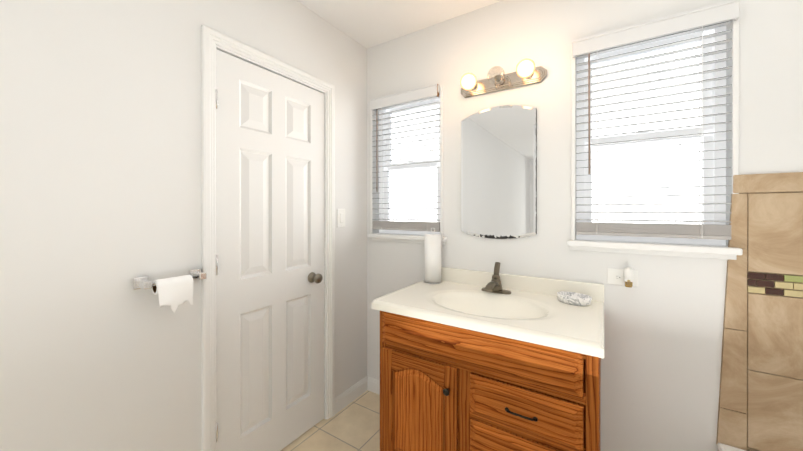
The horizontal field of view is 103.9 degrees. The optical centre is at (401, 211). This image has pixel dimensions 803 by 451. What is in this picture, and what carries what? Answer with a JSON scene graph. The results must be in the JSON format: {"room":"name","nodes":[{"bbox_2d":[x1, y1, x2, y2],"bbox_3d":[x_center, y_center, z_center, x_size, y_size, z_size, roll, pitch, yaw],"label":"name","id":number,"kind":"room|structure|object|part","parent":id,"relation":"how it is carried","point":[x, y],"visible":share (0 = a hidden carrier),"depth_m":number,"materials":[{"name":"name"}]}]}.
{"room":"bathroom","nodes":[
{"label":"bathroom","id":0,"kind":"room"},
{"bbox_2d":[0,0,366,450],"bbox_3d":[-1.940,0.060,-0.180,0.150,2.487,6.000,0,0,33],"label":"wall","id":1,"kind":"structure","parent":0,"point":[100,155],"depth_m":1.12,"materials":[{"name":"paint"}]},
{"bbox_2d":[133,268,205,312],"bbox_3d":[-0.881,0.313,1.223,0.106,0.139,0.229,0,0,33],"label":"toilet paper holder","id":2,"kind":"object","parent":1,"relation":"attached to","point":[173,292],"visible":1,"depth_m":1.18,"materials":[{"name":"white paper"}]},
{"bbox_2d":[201,24,334,450],"bbox_3d":[-0.705,0.249,1.719,0.168,2.100,0.784,0,0,33],"label":"door frame","id":3,"kind":"structure","parent":1,"relation":"attached to","point":[211,39],"depth_m":1.40,"materials":[{"name":"white paint"}]},
{"bbox_2d":[216,49,323,450],"bbox_3d":[-0.645,0.281,1.674,0.107,2.022,0.660,0,0,33],"label":"door","id":4,"kind":"structure","parent":1,"relation":"in","point":[270,261],"depth_m":1.64,"materials":[{"name":"paint"}]},
{"bbox_2d":[337,209,344,226],"bbox_3d":[-0.395,0.044,2.066,0.011,0.120,0.076,0,0,33],"label":"switch plate","id":5,"kind":"object","parent":1,"relation":"attached to","point":[340,217],"visible":1,"depth_m":2.06,"materials":[{"name":"white plastic"}]},
{"bbox_2d":[335,376,367,413],"bbox_3d":[-0.347,1.251,2.140,0.014,0.095,0.318,0,0,33],"label":"baseboard","id":6,"kind":"structure","parent":1,"relation":"attached to","point":[353,393],"depth_m":2.14,"materials":[{"name":"white paint"}]},
{"bbox_2d":[281,390,379,450],"bbox_3d":[-0.733,1.345,-0.955,3.020,0.080,6.300,0,0,33],"label":"floor","id":7,"kind":"structure","parent":0,"point":[354,425],"depth_m":1.86,"materials":[{"name":"tile"}]},
{"bbox_2d":[372,262,603,450],"bbox_3d":[0.410,0.787,1.508,0.945,1.025,0.615,0,0,33],"label":"bathroom vanity","id":8,"kind":"object","parent":7,"relation":"on","point":[475,360],"visible":0.98,"depth_m":1.30,"materials":[{"name":"brown wood"}]},
{"bbox_2d":[423,227,442,283],"bbox_3d":[0.190,0.263,1.900,0.118,0.332,0.118,0,0,33],"label":"paper towel holder","id":9,"kind":"object","parent":8,"relation":"on","point":[432,258],"visible":0.98,"depth_m":1.86,"materials":[{"name":"white paper"}]},
{"bbox_2d":[481,262,510,293],"bbox_3d":[0.478,0.352,1.639,0.156,0.154,0.178,0,0,33],"label":"faucet","id":10,"kind":"object","parent":8,"relation":"on","point":[493,287],"depth_m":1.66,"materials":[{"name":"brown metal"}]},
{"bbox_2d":[557,291,591,305],"bbox_3d":[0.810,0.410,1.477,0.146,0.038,0.100,0,0,33],"label":"soap dish","id":11,"kind":"object","parent":8,"relation":"on","point":[574,298],"visible":0.98,"depth_m":1.46,"materials":[{"name":"white ceramic"}]},
{"bbox_2d":[717,442,745,450],"bbox_3d":[1.223,1.122,0.379,0.870,0.360,1.611,0,0,33],"label":"bathtub","id":12,"kind":"object","parent":7,"relation":"on","point":[722,447],"visible":1,"depth_m":1.25,"materials":[{"name":"white ceramic"}]},
{"bbox_2d":[297,0,501,48],"bbox_3d":[-0.733,-1.222,-0.961,3.020,0.080,6.300,0,0,33],"label":"ceiling","id":13,"kind":"structure","parent":0,"point":[367,24],"depth_m":1.90,"materials":[{"name":"paint"}]},
{"bbox_2d":[367,0,802,450],"bbox_3d":[0.933,0.056,1.627,3.020,2.487,0.150,0,0,33],"label":"wall","id":14,"kind":"structure","parent":0,"point":[661,360],"depth_m":1.50,"materials":[{"name":"paint"}]},
{"bbox_2d":[367,376,379,394],"bbox_3d":[-0.031,1.251,2.153,0.532,0.095,0.014,0,0,33],"label":"baseboard","id":15,"kind":"structure","parent":14,"relation":"attached to","point":[373,384],"depth_m":2.25,"materials":[{"name":"white paint"}]},
{"bbox_2d":[370,85,442,236],"bbox_3d":[0.018,-0.316,2.120,0.574,0.950,0.010,0,0,33],"label":"window frame","id":16,"kind":"structure","parent":14,"relation":"in","point":[441,163],"depth_m":1.97,"materials":[{"name":"white paint"}]},
{"bbox_2d":[370,83,439,231],"bbox_3d":[0.019,-0.333,2.123,0.530,0.924,0.075,0,0,33],"label":"window blind","id":17,"kind":"object","parent":16,"relation":"attached to","point":[431,91],"visible":0.92,"depth_m":2.11,"materials":[{"name":"white plastic"}]},
{"bbox_2d":[369,233,446,244],"bbox_3d":[0.044,0.184,2.131,0.595,0.050,0.115,0,0,33],"label":"sill","id":18,"kind":"structure","parent":14,"relation":"attached to","point":[406,238],"depth_m":2.12,"materials":[{"name":"white paint"}]},
{"bbox_2d":[379,95,439,234],"bbox_3d":[0.078,-0.317,2.214,0.538,0.950,0.067,0,0,33],"label":"window","id":19,"kind":"structure","parent":14,"relation":"in","point":[417,166],"depth_m":2.26,"materials":[{"name":"white plastic"}]},
{"bbox_2d":[461,105,536,238],"bbox_3d":[0.538,-0.219,1.781,0.423,0.748,0.014,0,0,33],"label":"mirror","id":20,"kind":"object","parent":14,"relation":"attached to","point":[498,172],"visible":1,"depth_m":1.76,"materials":[{"name":"clear glass"}]},
{"bbox_2d":[460,58,546,97],"bbox_3d":[0.522,-0.729,1.714,0.477,0.100,0.142,0,0,33],"label":"sconce","id":21,"kind":"object","parent":14,"relation":"attached to","point":[527,72],"visible":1,"depth_m":1.73,"materials":[{"name":"silver metal"}]},
{"bbox_2d":[607,267,637,287],"bbox_3d":[1.020,0.302,1.451,0.118,0.089,0.050,0,0,33],"label":"electrical outlet plate","id":22,"kind":"object","parent":14,"relation":"attached to","point":[615,276],"depth_m":1.47,"materials":[{"name":"white plastic"}]},
{"bbox_3d":[1.036,0.301,1.435,0.038,0.087,0.042,0,0,33],"label":"electrical outlet with an air freshener","id":23,"kind":"part","parent":22,"relation":"part of","materials":[{"name":"white plastic"}]},
{"bbox_2d":[577,26,725,245],"bbox_3d":[1.163,-0.345,1.514,0.556,0.980,0.067,0,0,33],"label":"window","id":24,"kind":"structure","parent":14,"relation":"in","point":[586,177],"depth_m":1.44,"materials":[{"name":"white plastic"}]},
{"bbox_2d":[572,0,739,239],"bbox_3d":[1.104,-0.362,1.423,0.580,0.954,0.075,0,0,33],"label":"window blind","id":25,"kind":"object","parent":24,"relation":"attached to","point":[702,19],"visible":1,"depth_m":1.39,"materials":[{"name":"white plastic"}]},
{"bbox_2d":[567,239,742,259],"bbox_3d":[1.110,0.170,1.444,0.613,0.050,0.115,0,0,33],"label":"sill","id":26,"kind":"structure","parent":14,"relation":"attached to","point":[690,250],"depth_m":1.38,"materials":[{"name":"white paint"}]},
{"bbox_2d":[571,19,738,239],"bbox_3d":[1.103,-0.345,1.421,0.592,0.980,0.010,0,0,33],"label":"window frame","id":27,"kind":"structure","parent":14,"relation":"in","point":[735,97],"depth_m":1.27,"materials":[{"name":"white paint"}]},
{"bbox_2d":[716,172,802,450],"bbox_3d":[1.665,0.427,1.058,0.871,1.147,0.012,0,0,33],"label":"tile surround","id":28,"kind":"object","parent":14,"relation":"attached to","point":[760,407],"visible":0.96,"depth_m":1.22,"materials":[{"name":"beige tile"}]},
{"label":"outside","id":29,"kind":"structure","parent":0,"visible":0},
{"bbox_2d":[389,42,701,223],"bbox_3d":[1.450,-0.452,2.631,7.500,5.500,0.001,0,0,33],"label":"window panes","id":30,"kind":"structure","parent":29,"point":[641,167],"depth_m":2.42,"materials":[{"name":"glass"}]}
]}

